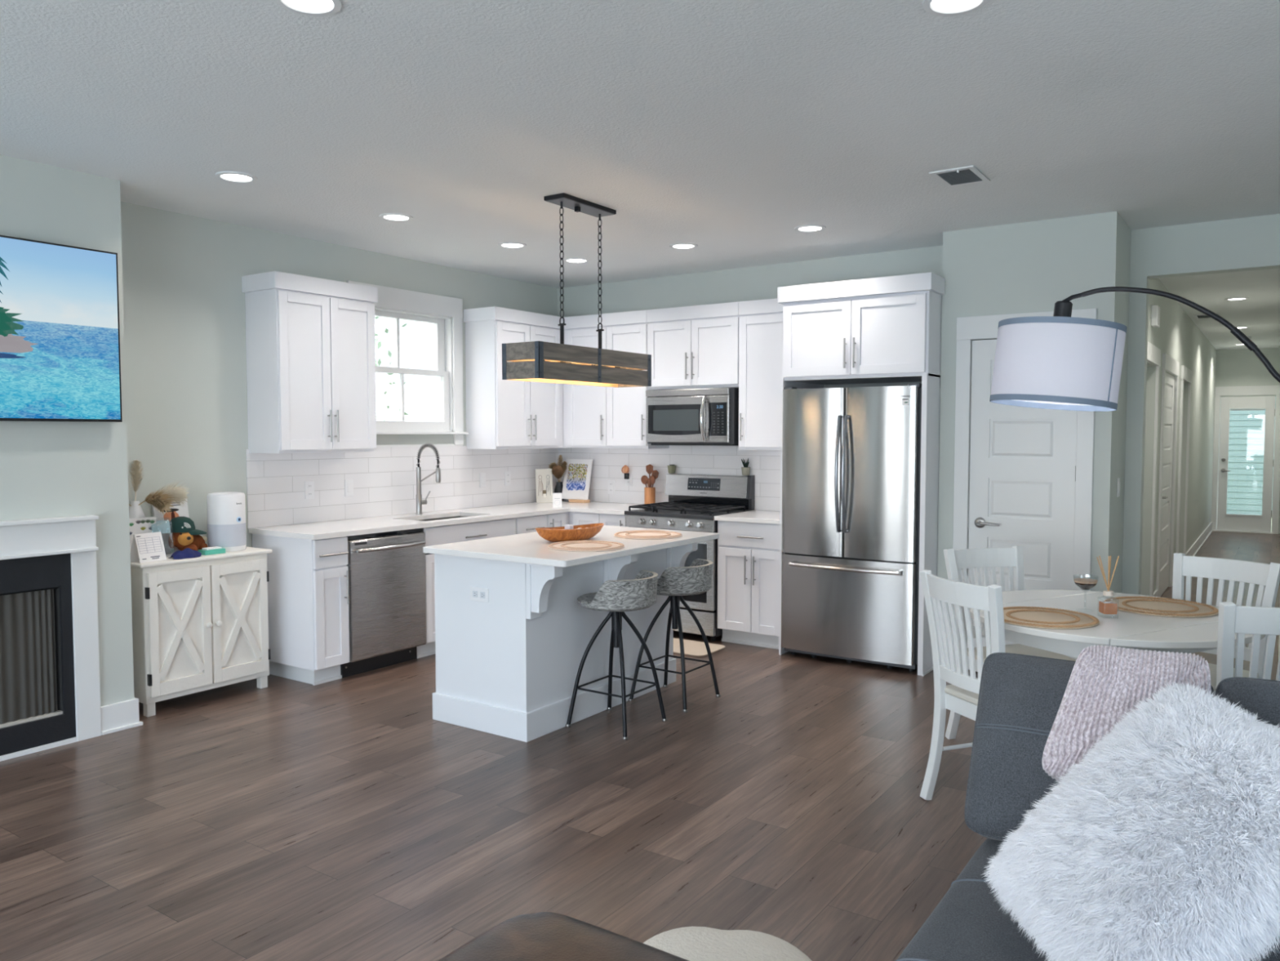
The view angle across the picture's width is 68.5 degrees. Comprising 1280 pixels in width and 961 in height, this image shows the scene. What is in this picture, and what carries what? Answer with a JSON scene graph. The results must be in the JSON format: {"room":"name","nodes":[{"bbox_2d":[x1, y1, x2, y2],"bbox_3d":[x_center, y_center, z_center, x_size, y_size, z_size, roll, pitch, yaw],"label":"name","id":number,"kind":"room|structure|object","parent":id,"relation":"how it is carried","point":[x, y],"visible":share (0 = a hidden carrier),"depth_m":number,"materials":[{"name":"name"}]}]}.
{"room":"open-plan living room","nodes":[
{"label":"open-plan living room","id":0,"kind":"room"},
{"bbox_2d":[0,154,133,728],"bbox_3d":[-3.211,-0.092,4.219,0.430,2.752,1.577,2,4,34],"label":"wall","id":1,"kind":"structure","parent":0,"point":[48,468],"depth_m":4.55,"materials":[{"name":"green paint"}]},
{"bbox_2d":[0,235,122,422],"bbox_3d":[-3.008,-0.674,4.049,0.059,0.829,1.476,2,4,34],"label":"television","id":2,"kind":"object","parent":1,"relation":"attached to","point":[60,357],"visible":1,"depth_m":4.41,"materials":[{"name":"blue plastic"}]},
{"bbox_2d":[100,697,142,735],"bbox_3d":[-3.192,1.214,4.288,0.458,0.143,1.605,2,4,34],"label":"baseboard","id":3,"kind":"structure","parent":1,"relation":"attached to","point":[122,715],"depth_m":4.74,"materials":[{"name":"white paint"}]},
{"bbox_2d":[120,201,557,546],"bbox_3d":[-3.330,-0.108,4.532,0.120,2.752,9.320,2,4,34],"label":"wall","id":4,"kind":"structure","parent":0,"point":[184,307],"depth_m":5.53,"materials":[{"name":"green paint"}]},
{"bbox_2d":[241,271,377,453],"bbox_3d":[-2.052,-0.714,5.941,0.365,1.073,0.761,2,4,34],"label":"upper cabinet","id":5,"kind":"object","parent":4,"relation":"attached to","point":[310,340],"visible":1,"depth_m":5.75,"materials":[{"name":"white paint"}]},
{"bbox_2d":[245,445,558,528],"bbox_3d":[-1.565,-0.011,7.007,0.008,0.486,2.998,2,4,34],"label":"tiled wall","id":6,"kind":"structure","parent":4,"relation":"attached to","point":[384,478],"depth_m":6.63,"materials":[{"name":"tile"}]},
{"bbox_2d":[304,480,314,498],"bbox_3d":[-2.155,0.063,6.132,0.009,0.115,0.070,2,4,34],"label":"wall outlet","id":7,"kind":"object","parent":6,"relation":"attached to","point":[308,486],"visible":1,"depth_m":6.13,"materials":[{"name":"white plastic"}]},
{"bbox_2d":[346,280,468,447],"bbox_3d":[-1.711,-0.807,6.818,0.175,1.125,1.119,2,4,34],"label":"window","id":8,"kind":"structure","parent":4,"relation":"in","point":[448,335],"depth_m":7.05,"materials":[{"name":"white paint"}]},
{"bbox_2d":[462,306,563,448],"bbox_3d":[-0.977,-0.793,7.511,0.365,1.073,0.833,2,4,34],"label":"upper cabinet","id":9,"kind":"object","parent":4,"relation":"attached to","point":[501,414],"visible":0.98,"depth_m":7.25,"materials":[{"name":"white paint"}]},
{"bbox_2d":[0,0,1279,350],"bbox_3d":[2.780,-1.628,6.554,7.840,0.080,19.920,2,4,34],"label":"ceiling","id":10,"kind":"structure","parent":0,"point":[726,128],"depth_m":3.74,"materials":[{"name":"paint"}]},
{"bbox_2d":[214,171,257,182],"bbox_3d":[-1.978,-1.485,4.607,0.192,0.008,0.192,2,4,34],"label":"recessed light","id":11,"kind":"object","parent":10,"relation":"in","point":[232,176],"visible":1,"depth_m":4.59,"materials":[{"name":"white paint"}]},
{"bbox_2d":[274,0,342,15],"bbox_3d":[-0.964,-1.390,2.724,0.192,0.008,0.192,2,4,34],"label":"recessed light","id":12,"kind":"object","parent":10,"relation":"in","point":[309,7],"visible":1,"depth_m":2.76,"materials":[{"name":"white paint"}]},
{"bbox_2d":[378,213,413,221],"bbox_3d":[-1.416,-1.528,5.461,0.192,0.008,0.192,2,4,34],"label":"recessed light","id":13,"kind":"object","parent":10,"relation":"in","point":[388,216],"visible":1,"depth_m":5.45,"materials":[{"name":"white paint"}]},
{"bbox_2d":[502,192,651,387],"bbox_3d":[-0.322,-1.027,5.173,0.262,0.980,1.026,2,4,34],"label":"pendant lamp","id":14,"kind":"object","parent":10,"relation":"hanging from","point":[531,361],"visible":1,"depth_m":5.03,"materials":[{"name":"wood"}]},
{"bbox_2d":[794,224,826,231],"bbox_3d":[1.043,-1.544,5.760,0.192,0.008,0.192,2,4,34],"label":"recessed light","id":15,"kind":"object","parent":10,"relation":"in","point":[806,228],"visible":1,"depth_m":5.75,"materials":[{"name":"white paint"}]},
{"bbox_2d":[922,0,989,15],"bbox_3d":[0.918,-1.390,2.724,0.192,0.008,0.192,2,4,34],"label":"recessed light","id":16,"kind":"object","parent":10,"relation":"in","point":[938,7],"visible":1,"depth_m":2.76,"materials":[{"name":"white paint"}]},
{"bbox_2d":[928,165,990,187],"bbox_3d":[1.566,-1.479,4.597,0.214,0.020,0.310,2,4,34],"label":"ceiling vent","id":17,"kind":"object","parent":10,"relation":"in","point":[969,175],"visible":1,"depth_m":4.58,"materials":[{"name":"metal"}]},
{"bbox_2d":[0,531,1279,960],"bbox_3d":[2.780,1.191,6.697,7.840,0.060,19.920,2,4,34],"label":"floor","id":18,"kind":"structure","parent":0,"point":[286,820],"depth_m":3.66,"materials":[{"name":"wood"}]},
{"bbox_2d":[0,515,101,760],"bbox_3d":[-3.168,0.737,4.230,0.475,1.096,1.224,2,4,34],"label":"fireplace","id":19,"kind":"object","parent":18,"relation":"on","point":[50,661],"visible":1,"depth_m":4.46,"materials":[{"name":"white paint"}]},
{"bbox_2d":[0,588,57,724],"bbox_3d":[-2.901,0.824,4.377,0.008,0.603,0.335,2,4,34],"label":"curtain","id":20,"kind":"object","parent":19,"relation":"hanging from","point":[28,667],"depth_m":4.41,"materials":[{"name":"metal"}]},
{"bbox_2d":[130,546,272,716],"bbox_3d":[-2.506,0.823,5.306,0.384,0.816,0.772,2,4,34],"label":"base cabinet","id":21,"kind":"object","parent":18,"relation":"on","point":[200,624],"visible":0.91,"depth_m":5.16,"materials":[{"name":"paint"}]},
{"bbox_2d":[128,500,145,518],"bbox_3d":[-2.755,0.267,5.133,0.132,0.310,0.132,2,4,34],"label":"vase","id":22,"kind":"object","parent":21,"relation":"on","point":[135,511],"visible":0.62,"depth_m":5.10,"materials":[{"name":"ceramic"}]},
{"bbox_2d":[128,459,144,501],"bbox_3d":[-2.740,0.019,5.118,0.094,0.268,0.092,2,4,34],"label":"stem","id":23,"kind":"object","parent":22,"relation":"in","point":[135,473],"visible":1,"depth_m":5.11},
{"bbox_2d":[138,489,175,515],"bbox_3d":[-2.622,0.121,5.122,0.226,0.158,0.149,2,4,34],"label":"stem","id":24,"kind":"object","parent":22,"relation":"in","point":[160,501],"visible":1,"depth_m":5.09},
{"bbox_2d":[140,480,190,506],"bbox_3d":[-2.624,0.078,5.202,0.157,0.171,0.280,2,4,34],"label":"stem","id":25,"kind":"object","parent":22,"relation":"in","point":[178,493],"visible":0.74,"depth_m":5.22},
{"bbox_2d":[128,516,155,553],"bbox_3d":[-2.700,0.314,5.053,0.003,0.225,0.210,2,3,31],"label":"card","id":26,"kind":"object","parent":21,"relation":"on","point":[139,525],"visible":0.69,"depth_m":5.06,"materials":[{"name":"white paper"}]},
{"bbox_2d":[130,531,166,563],"bbox_3d":[-2.626,0.355,5.013,0.092,0.148,0.155,1,3,26],"label":"desk calendar","id":27,"kind":"object","parent":21,"relation":"on","point":[145,547],"visible":0.99,"depth_m":4.99,"materials":[{"name":"white paper"}]},
{"bbox_2d":[151,520,170,533],"bbox_3d":[-2.624,0.314,5.154,0.052,0.215,0.134,2,4,34],"label":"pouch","id":28,"kind":"object","parent":21,"relation":"on","point":[163,526],"visible":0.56,"depth_m":5.16,"materials":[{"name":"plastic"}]},
{"bbox_2d":[151,495,189,554],"bbox_3d":[-2.662,0.252,5.348,0.075,0.323,0.200,2,4,34],"label":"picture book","id":29,"kind":"object","parent":21,"relation":"on","point":[177,510],"visible":0.42,"depth_m":5.33,"materials":[{"name":"white paper"}]},
{"bbox_2d":[168,547,201,559],"bbox_3d":[-2.490,0.396,5.155,0.118,0.051,0.168,2,4,34],"label":"cloth","id":30,"kind":"object","parent":21,"relation":"on","point":[188,553],"visible":1,"depth_m":5.12,"materials":[{"name":"fabric"}]},
{"bbox_2d":[168,515,208,551],"bbox_3d":[-2.549,0.307,5.312,0.177,0.212,0.221,2,4,34],"label":"teddy bear","id":31,"kind":"object","parent":21,"relation":"on","point":[184,535],"visible":0.94,"depth_m":5.25},
{"bbox_2d":[198,546,225,555],"bbox_3d":[-2.419,0.396,5.310,0.070,0.036,0.124,2,4,34],"label":"box","id":32,"kind":"object","parent":21,"relation":"on","point":[215,549],"visible":0.94,"depth_m":5.28,"materials":[{"name":"teal"}]},
{"bbox_2d":[206,492,246,551],"bbox_3d":[-2.408,0.238,5.476,0.207,0.334,0.206,2,4,34],"label":"air purifier","id":33,"kind":"object","parent":21,"relation":"on","point":[226,511],"visible":0.98,"depth_m":5.39,"materials":[{"name":"white plastic"}]},
{"bbox_2d":[207,522,246,546],"bbox_3d":[-2.408,0.312,5.480,0.206,0.129,0.206,2,4,34],"label":"grille","id":34,"kind":"object","parent":33,"relation":"attached to","point":[219,534],"depth_m":5.39,"materials":[{"name":"grey"}]},
{"bbox_2d":[252,533,349,684],"bbox_3d":[-2.059,0.768,5.738,0.644,0.881,0.245,2,4,34],"label":"base cabinet","id":35,"kind":"object","parent":18,"relation":"on","point":[308,581],"visible":0.96,"depth_m":5.60,"materials":[{"name":"white paint"}]},
{"bbox_2d":[340,528,426,677],"bbox_3d":[-1.802,0.752,6.077,0.670,0.880,0.602,2,4,34],"label":"dishwasher","id":36,"kind":"object","parent":18,"relation":"on","point":[387,607],"visible":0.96,"depth_m":5.90,"materials":[{"name":"grey metal"}]},
{"bbox_2d":[416,518,515,658],"bbox_3d":[-1.395,0.723,6.709,0.644,0.873,0.894,2,4,34],"label":"base cabinet","id":37,"kind":"object","parent":18,"relation":"on","point":[434,535],"visible":0.28,"depth_m":6.32,"materials":[{"name":"white paint"}]},
{"bbox_2d":[466,514,546,533],"bbox_3d":[-1.042,0.693,7.224,0.644,0.881,0.352,2,4,34],"label":"base cabinet","id":38,"kind":"object","parent":18,"relation":"on","point":[527,524],"visible":0.19,"depth_m":7.01,"materials":[{"name":"white paint"}]},
{"bbox_2d":[546,511,569,527],"bbox_3d":[-0.696,0.667,7.729,0.644,0.881,0.870,2,4,34],"label":"base cabinet","id":39,"kind":"object","parent":18,"relation":"on","point":[558,519],"visible":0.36,"depth_m":7.30,"materials":[{"name":"white paint"}]},
{"bbox_2d":[248,500,642,539],"bbox_3d":[-1.083,0.264,6.691,1.160,0.030,2.998,2,4,34],"label":"countertop","id":40,"kind":"structure","parent":39,"relation":"on","point":[353,526],"depth_m":6.42,"materials":[{"name":"white stone"}]},
{"bbox_2d":[415,443,440,514],"bbox_3d":[-1.501,-0.011,6.743,0.245,0.514,0.107,2,4,34],"label":"kitchen faucet","id":41,"kind":"object","parent":40,"relation":"on","point":[420,501],"visible":1,"depth_m":6.76,"materials":[{"name":"silver metal"}]},
{"bbox_2d":[534,468,552,502],"bbox_3d":[-0.807,0.045,7.910,0.144,0.285,0.045,-1,3,-24],"label":"drawing","id":42,"kind":"object","parent":40,"relation":"on","point":[544,481],"visible":1,"depth_m":7.90,"materials":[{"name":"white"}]},
{"bbox_2d":[568,498,590,502],"bbox_3d":[-0.513,0.172,7.951,0.170,0.024,0.075,2,4,34],"label":"stand","id":43,"kind":"object","parent":40,"relation":"on","point":[570,500],"visible":1,"depth_m":7.91,"materials":[{"name":"brown wood"}]},
{"bbox_2d":[561,458,592,499],"bbox_3d":[-0.536,-0.011,7.992,0.270,0.339,0.080,2,3,31],"label":"abstract painting","id":44,"kind":"object","parent":43,"relation":"on","point":[577,474],"visible":0.99,"depth_m":7.99,"materials":[{"name":"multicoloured paper"}]},
{"bbox_2d":[644,487,655,504],"bbox_3d":[0.080,0.129,7.576,0.088,0.148,0.088,2,4,34],"label":"utensil crock","id":45,"kind":"object","parent":40,"relation":"on","point":[649,492],"visible":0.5,"depth_m":7.54,"materials":[{"name":"brown wood"}]},
{"bbox_2d":[438,911,688,960],"bbox_3d":[-0.174,1.190,1.617,0.720,0.453,0.800,2,4,34],"label":"leather ottoman","id":46,"kind":"object","parent":18,"relation":"on","point":[539,935],"visible":1,"depth_m":1.93,"materials":[{"name":"brown leather"}]},
{"bbox_2d":[432,542,697,742],"bbox_3d":[-0.366,0.793,5.228,0.817,0.882,1.359,2,4,34],"label":"kitchen island","id":47,"kind":"object","parent":18,"relation":"on","point":[512,639],"visible":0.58,"depth_m":4.78,"materials":[{"name":"white paint"}]},
{"bbox_2d":[470,586,488,602],"bbox_3d":[-0.804,0.570,4.706,0.124,0.070,0.006,2,4,34],"label":"outlet","id":48,"kind":"object","parent":47,"relation":"attached to","point":[477,593],"depth_m":4.70,"materials":[{"name":"white plastic"}]},
{"bbox_2d":[422,524,719,567],"bbox_3d":[-0.327,0.339,5.152,0.941,0.030,1.440,2,4,34],"label":"island countertop","id":49,"kind":"structure","parent":47,"relation":"on","point":[531,548],"depth_m":4.82,"materials":[{"name":"white stone"}]},
{"bbox_2d":[534,523,604,542],"bbox_3d":[-0.379,0.285,5.121,0.450,0.080,0.170,-2,4,-39],"label":"wooden bowl","id":50,"kind":"object","parent":49,"relation":"on","point":[557,534],"visible":0.96,"depth_m":5.05,"materials":[{"name":"brown wood"}]},
{"bbox_2d":[547,540,624,551],"bbox_3d":[-0.275,0.334,4.815,0.392,0.014,0.392,1,3,24],"label":"placemat","id":51,"kind":"object","parent":49,"relation":"on","point":[574,545],"visible":1,"depth_m":4.79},
{"bbox_2d":[613,529,682,539],"bbox_3d":[0.045,0.307,5.340,0.388,0.014,0.388,0,3,5],"label":"placemat","id":52,"kind":"object","parent":49,"relation":"on","point":[638,535],"visible":1,"depth_m":5.32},
{"bbox_2d":[569,511,626,526],"bbox_3d":[-0.176,0.678,7.513,0.562,0.881,0.644,2,4,34],"label":"base cabinet","id":53,"kind":"object","parent":18,"relation":"on","point":[575,517],"visible":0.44,"depth_m":7.26,"materials":[{"name":"white paint"}]},
{"bbox_2d":[565,569,667,740],"bbox_3d":[-0.114,0.867,4.826,0.414,0.775,0.416,2,4,34],"label":"bar stool","id":54,"kind":"object","parent":18,"relation":"on","point":[615,597],"visible":1,"depth_m":4.71,"materials":[{"name":"grey metal"}]},
{"bbox_2d":[628,558,720,712],"bbox_3d":[0.201,0.845,5.280,0.414,0.775,0.416,2,4,34],"label":"bar stool","id":55,"kind":"object","parent":18,"relation":"on","point":[675,583],"visible":0.93,"depth_m":5.15,"materials":[{"name":"black metal"}]},
{"bbox_2d":[624,473,754,640],"bbox_3d":[0.361,0.551,7.101,0.770,1.176,0.695,2,4,34],"label":"gas range","id":56,"kind":"object","parent":18,"relation":"on","point":[694,502],"visible":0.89,"depth_m":6.96,"materials":[{"name":"grey metal"}]},
{"bbox_2d":[624,508,749,519],"bbox_3d":[0.354,0.241,7.076,0.770,0.028,0.555,2,4,34],"label":"cooktop","id":57,"kind":"object","parent":56,"relation":"in","point":[641,513],"depth_m":6.89,"materials":[{"name":"black metal"}]},
{"bbox_2d":[673,637,725,656],"bbox_3d":[0.183,1.157,6.648,0.805,0.012,0.370,2,4,34],"label":"kitchen mat","id":58,"kind":"object","parent":18,"relation":"on","point":[694,648],"visible":0.46,"depth_m":6.50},
{"bbox_2d":[643,925,812,960],"bbox_3d":[0.220,1.318,2.494,0.521,0.110,0.471,2,4,34],"label":"floor cushion","id":59,"kind":"object","parent":18,"relation":"on","point":[693,943],"visible":0.91,"depth_m":2.56,"materials":[{"name":"beige fabric"}]},
{"bbox_2d":[717,520,779,648],"bbox_3d":[0.917,0.716,6.767,0.522,0.881,0.644,2,4,34],"label":"base cabinet","id":60,"kind":"object","parent":18,"relation":"on","point":[748,553],"visible":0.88,"depth_m":6.54,"materials":[{"name":"white paint"}]},
{"bbox_2d":[714,510,779,524],"bbox_3d":[0.919,0.261,6.750,0.526,0.030,0.638,2,4,34],"label":"countertop","id":61,"kind":"structure","parent":60,"relation":"on","point":[753,516],"depth_m":6.60,"materials":[{"name":"white stone"}]},
{"bbox_2d":[781,383,921,671],"bbox_3d":[1.490,0.281,6.266,0.920,1.800,0.752,2,4,34],"label":"refrigerator","id":62,"kind":"object","parent":18,"relation":"on","point":[851,456],"visible":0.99,"depth_m":5.98,"materials":[{"name":"grey metal"}]},
{"bbox_2d":[777,272,945,675],"bbox_3d":[1.522,-0.051,6.279,1.020,2.462,0.706,2,4,34],"label":"tall cabinet","id":63,"kind":"object","parent":18,"relation":"on","point":[882,329],"visible":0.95,"depth_m":5.90,"materials":[{"name":"white paint"}]},
{"bbox_2d":[919,569,1005,799],"bbox_3d":[1.423,0.842,3.741,0.488,0.943,0.445,-1,3,-20],"label":"dining chair","id":64,"kind":"object","parent":18,"relation":"on","point":[961,697],"visible":0.62,"depth_m":3.70,"materials":[{"name":"white paint"}]},
{"bbox_2d":[943,545,1075,738],"bbox_3d":[1.752,0.806,4.455,0.445,0.943,0.488,-1,3,-18],"label":"dining chair","id":65,"kind":"object","parent":18,"relation":"on","point":[956,560],"visible":0.38,"depth_m":4.61,"materials":[{"name":"white paint"}]},
{"bbox_2d":[894,652,1279,960],"bbox_3d":[1.805,0.965,1.530,2.638,0.913,1.400,2,4,34],"label":"sofa","id":66,"kind":"object","parent":18,"relation":"on","point":[1020,696],"visible":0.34,"depth_m":2.35,"materials":[{"name":"grey fabric"}]},
{"bbox_2d":[897,838,1279,960],"bbox_3d":[1.169,1.043,1.825,1.175,0.213,1.160,2,4,34],"label":"seat cushion","id":67,"kind":"object","parent":66,"relation":"on","point":[967,923],"depth_m":1.98,"materials":[{"name":"grey fabric"}]},
{"bbox_2d":[966,653,1211,841],"bbox_3d":[1.129,0.709,2.384,0.536,0.462,0.359,2,4,34],"label":"cushion","id":68,"kind":"object","parent":66,"relation":"on","point":[1020,696],"depth_m":2.40,"materials":[{"name":"fur"}]},
{"bbox_2d":[1041,644,1210,781],"bbox_3d":[1.186,0.608,2.278,0.344,0.387,0.353,2,4,34],"label":"knit pillow","id":69,"kind":"object","parent":66,"relation":"on","point":[1105,682],"visible":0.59,"depth_m":2.25,"materials":[{"name":"fabric"}]},
{"bbox_2d":[982,680,1279,960],"bbox_3d":[1.046,0.702,1.866,0.763,0.476,0.514,-1,3,-21],"label":"fluffy pillow","id":70,"kind":"object","parent":66,"relation":"on","point":[1163,842],"visible":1,"depth_m":1.79,"materials":[{"name":"fur"}]},
{"bbox_2d":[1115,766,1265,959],"bbox_3d":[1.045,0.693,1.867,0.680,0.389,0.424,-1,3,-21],"label":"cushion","id":71,"kind":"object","parent":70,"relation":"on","point":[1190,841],"depth_m":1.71,"materials":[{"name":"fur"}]},
{"bbox_2d":[1217,678,1279,727],"bbox_3d":[1.656,0.721,2.021,0.726,0.475,0.359,2,4,34],"label":"cushion","id":72,"kind":"object","parent":66,"relation":"on","point":[1261,695],"depth_m":2.20,"materials":[{"name":"grey fabric"}]},
{"bbox_2d":[963,589,1266,657],"bbox_3d":[1.926,0.922,3.908,1.110,0.758,1.110,2,4,34],"label":"dining table","id":73,"kind":"object","parent":18,"relation":"on","point":[1126,629],"visible":0.51,"depth_m":3.64,"materials":[{"name":"white paint"}]},
{"bbox_2d":[1003,606,1099,628],"bbox_3d":[1.604,0.544,3.745,0.410,0.014,0.410,-1,3,-19],"label":"placemat","id":74,"kind":"object","parent":73,"relation":"on","point":[1028,616],"visible":0.88,"depth_m":3.72,"materials":[{"name":"wicker"}]},
{"bbox_2d":[1073,577,1097,589],"bbox_3d":[1.853,0.469,3.911,0.096,0.146,0.096,2,4,34],"label":"cocktail glass","id":75,"kind":"object","parent":73,"relation":"on","point":[1083,583],"visible":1,"depth_m":3.88,"materials":[{"name":"black"}]},
{"bbox_2d":[1096,555,1119,614],"bbox_3d":[1.875,0.426,3.771,0.104,0.246,0.062,0,3,4],"label":"reed diffuser","id":76,"kind":"object","parent":73,"relation":"on","point":[1104,607],"visible":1,"depth_m":3.76,"materials":[{"name":"clear glass"}]},
{"bbox_2d":[1104,595,1218,617],"bbox_3d":[2.201,0.532,3.979,0.430,0.014,0.430,1,3,21],"label":"placemat","id":77,"kind":"object","parent":73,"relation":"on","point":[1152,606],"visible":0.94,"depth_m":3.96,"materials":[{"name":"wicker"}]},
{"bbox_2d":[989,286,1279,411],"bbox_3d":[1.968,0.334,3.158,1.539,2.009,0.444,2,4,34],"label":"arc floor lamp","id":78,"kind":"object","parent":18,"relation":"on","point":[1061,361],"visible":1,"depth_m":3.25,"materials":[{"name":"fabric"}]},
{"bbox_2d":[1053,300,1072,316],"bbox_3d":[1.538,-0.616,3.418,0.065,0.072,0.063,2,4,34],"label":"socket","id":79,"kind":"object","parent":78,"relation":"attached to","point":[1062,308],"depth_m":3.39,"materials":[{"name":"black metal"}]},
{"bbox_2d":[1172,552,1279,694],"bbox_3d":[2.472,0.822,4.139,0.488,0.943,0.445,-2,4,-34],"label":"dining chair","id":80,"kind":"object","parent":18,"relation":"on","point":[1267,575],"visible":0.29,"depth_m":4.21,"materials":[{"name":"white paint"}]},
{"bbox_2d":[1216,601,1279,687],"bbox_3d":[2.159,0.863,3.318,0.445,0.943,0.488,0,3,4],"label":"dining chair","id":81,"kind":"object","parent":18,"relation":"on","point":[1256,621],"visible":0.21,"depth_m":3.11,"materials":[{"name":"white paint"}]},
{"bbox_2d":[557,245,995,511],"bbox_3d":[1.132,-0.235,7.050,4.400,2.752,0.120,2,4,34],"label":"wall","id":82,"kind":"structure","parent":0,"point":[762,282],"depth_m":7.16,"materials":[{"name":"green paint"}]},
{"bbox_2d":[563,310,668,448],"bbox_3d":[-0.215,-0.800,7.649,0.848,1.073,0.365,2,4,34],"label":"upper cabinet","id":83,"kind":"object","parent":82,"relation":"attached to","point":[594,416],"visible":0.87,"depth_m":7.50,"materials":[{"name":"white paint"}]},
{"bbox_2d":[558,444,780,511],"bbox_3d":[0.300,-0.050,7.551,2.472,0.509,0.008,2,4,34],"label":"tiled wall","id":84,"kind":"structure","parent":82,"relation":"attached to","point":[607,464],"depth_m":7.60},
{"bbox_2d":[646,302,740,390],"bbox_3d":[0.467,-1.006,7.171,0.800,0.615,0.365,2,4,34],"label":"upper cabinet","id":85,"kind":"object","parent":82,"relation":"attached to","point":[695,346],"visible":0.93,"depth_m":7.03,"materials":[{"name":"white paint"}]},
{"bbox_2d":[645,387,738,445],"bbox_3d":[0.437,-0.480,7.161,0.758,0.424,0.436,2,4,34],"label":"microwave","id":86,"kind":"object","parent":85,"relation":"attached to","point":[689,416],"visible":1,"depth_m":7.02,"materials":[{"name":"grey metal"}]},
{"bbox_2d":[738,297,782,450],"bbox_3d":[1.007,-0.758,6.814,0.505,1.073,0.365,2,4,34],"label":"upper cabinet","id":87,"kind":"object","parent":82,"relation":"attached to","point":[761,321],"visible":0.59,"depth_m":6.74,"materials":[{"name":"white paint"}]},
{"bbox_2d":[937,211,1131,640],"bbox_3d":[2.468,-0.178,5.918,0.980,2.752,0.598,2,4,34],"label":"wall","id":88,"kind":"structure","parent":0,"point":[1032,266],"depth_m":5.62,"materials":[{"name":"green paint"}]},
{"bbox_2d":[966,338,1077,669],"bbox_3d":[2.302,0.171,5.681,0.623,2.056,0.091,2,4,34],"label":"door","id":89,"kind":"structure","parent":88,"relation":"in","point":[1023,460],"depth_m":5.68,"materials":[{"name":"white paint"}]},
{"bbox_2d":[951,307,1097,659],"bbox_3d":[2.298,0.105,5.673,0.792,2.212,0.025,2,4,34],"label":"trim","id":90,"kind":"structure","parent":88,"relation":"attached to","point":[976,327],"depth_m":5.74,"materials":[{"name":"white paint"}]},
{"bbox_2d":[1140,278,1216,595],"bbox_3d":[5.864,-0.395,10.218,0.110,2.752,10.100,2,4,34],"label":"wall","id":91,"kind":"structure","parent":0,"point":[1177,336],"depth_m":10.35,"materials":[{"name":"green paint"}]},
{"bbox_2d":[1151,305,1159,328],"bbox_3d":[4.049,-1.287,7.377,0.047,0.160,0.180,2,4,34],"label":"door chime","id":92,"kind":"object","parent":91,"relation":"attached to","point":[1155,311],"visible":1,"depth_m":7.31,"materials":[{"name":"white plastic"}]},
{"bbox_2d":[1159,372,1174,596],"bbox_3d":[4.852,0.036,8.652,0.088,2.024,1.092,2,4,34],"label":"door","id":93,"kind":"structure","parent":91,"relation":"in","point":[1170,380],"depth_m":8.77,"materials":[{"name":"white paint"}]},
{"bbox_2d":[1146,341,1191,596],"bbox_3d":[4.903,-0.033,8.711,0.024,2.180,4.200,2,4,34],"label":"trim","id":94,"kind":"structure","parent":91,"relation":"attached to","point":[1170,365],"depth_m":8.19,"materials":[{"name":"white paint"}]},
{"bbox_2d":[1153,521,1279,658],"bbox_3d":[6.289,0.925,9.994,0.920,0.143,10.100,2,4,34],"label":"baseboard","id":95,"kind":"structure","parent":91,"relation":"attached to","point":[1193,549],"depth_m":12.01,"materials":[{"name":"white paint"}]},
{"bbox_2d":[1121,213,1279,594],"bbox_3d":[4.329,-0.136,5.083,3.300,2.752,0.122,2,4,34],"label":"wall header","id":96,"kind":"structure","parent":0,"point":[1247,243],"depth_m":5.77,"materials":[{"name":"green paint"}]},
{"bbox_2d":[1215,347,1279,533],"bbox_3d":[9.174,-0.593,14.141,1.140,2.752,0.120,2,4,34],"label":"wall","id":97,"kind":"structure","parent":0,"point":[1234,367],"depth_m":14.09,"materials":[{"name":"green paint"}]},
{"bbox_2d":[1211,385,1279,533],"bbox_3d":[9.097,-0.315,14.099,0.857,2.200,0.062,2,4,34],"label":"trim","id":98,"kind":"structure","parent":97,"relation":"attached to","point":[1255,389],"depth_m":14.04,"materials":[{"name":"white paint"}]},
{"bbox_2d":[1216,395,1275,532],"bbox_3d":[9.105,-0.246,14.121,0.700,2.033,0.099,2,4,34],"label":"door","id":99,"kind":"structure","parent":97,"relation":"in","point":[1230,522],"depth_m":14.13,"materials":[{"name":"white paint"}]},
{"bbox_2d":[1226,408,1264,513],"bbox_3d":[9.123,-0.290,14.153,0.442,1.565,0.012,2,4,34],"label":"blind","id":100,"kind":"object","parent":99,"relation":"attached to","point":[1228,413],"depth_m":14.17,"materials":[{"name":"white paint"}]},
{"label":"outside","id":101,"kind":"structure","parent":0,"visible":0},
{"bbox_3d":[4.277,1.198,8.535,36.000,0.060,58.000,2,4,34],"label":"ground","id":102,"kind":"structure","parent":101,"visible":0},
{"bbox_2d":[374,315,408,421],"bbox_3d":[-3.302,-0.518,9.249,1.945,3.304,1.921,2,4,34],"label":"young tree","id":103,"kind":"object","parent":102,"relation":"on","point":[387,324],"visible":0.03,"depth_m":9.35,"materials":[{"name":"green plant"}]},
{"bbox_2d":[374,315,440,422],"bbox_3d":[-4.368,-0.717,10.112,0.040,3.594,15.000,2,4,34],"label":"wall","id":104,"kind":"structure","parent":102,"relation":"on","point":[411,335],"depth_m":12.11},
{"bbox_2d":[1226,400,1275,515],"bbox_3d":[11.933,-0.916,17.863,6.000,3.220,0.200,2,4,34],"label":"wall","id":105,"kind":"structure","parent":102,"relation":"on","point":[1243,436],"depth_m":18.00,"materials":[{"name":"teal"}]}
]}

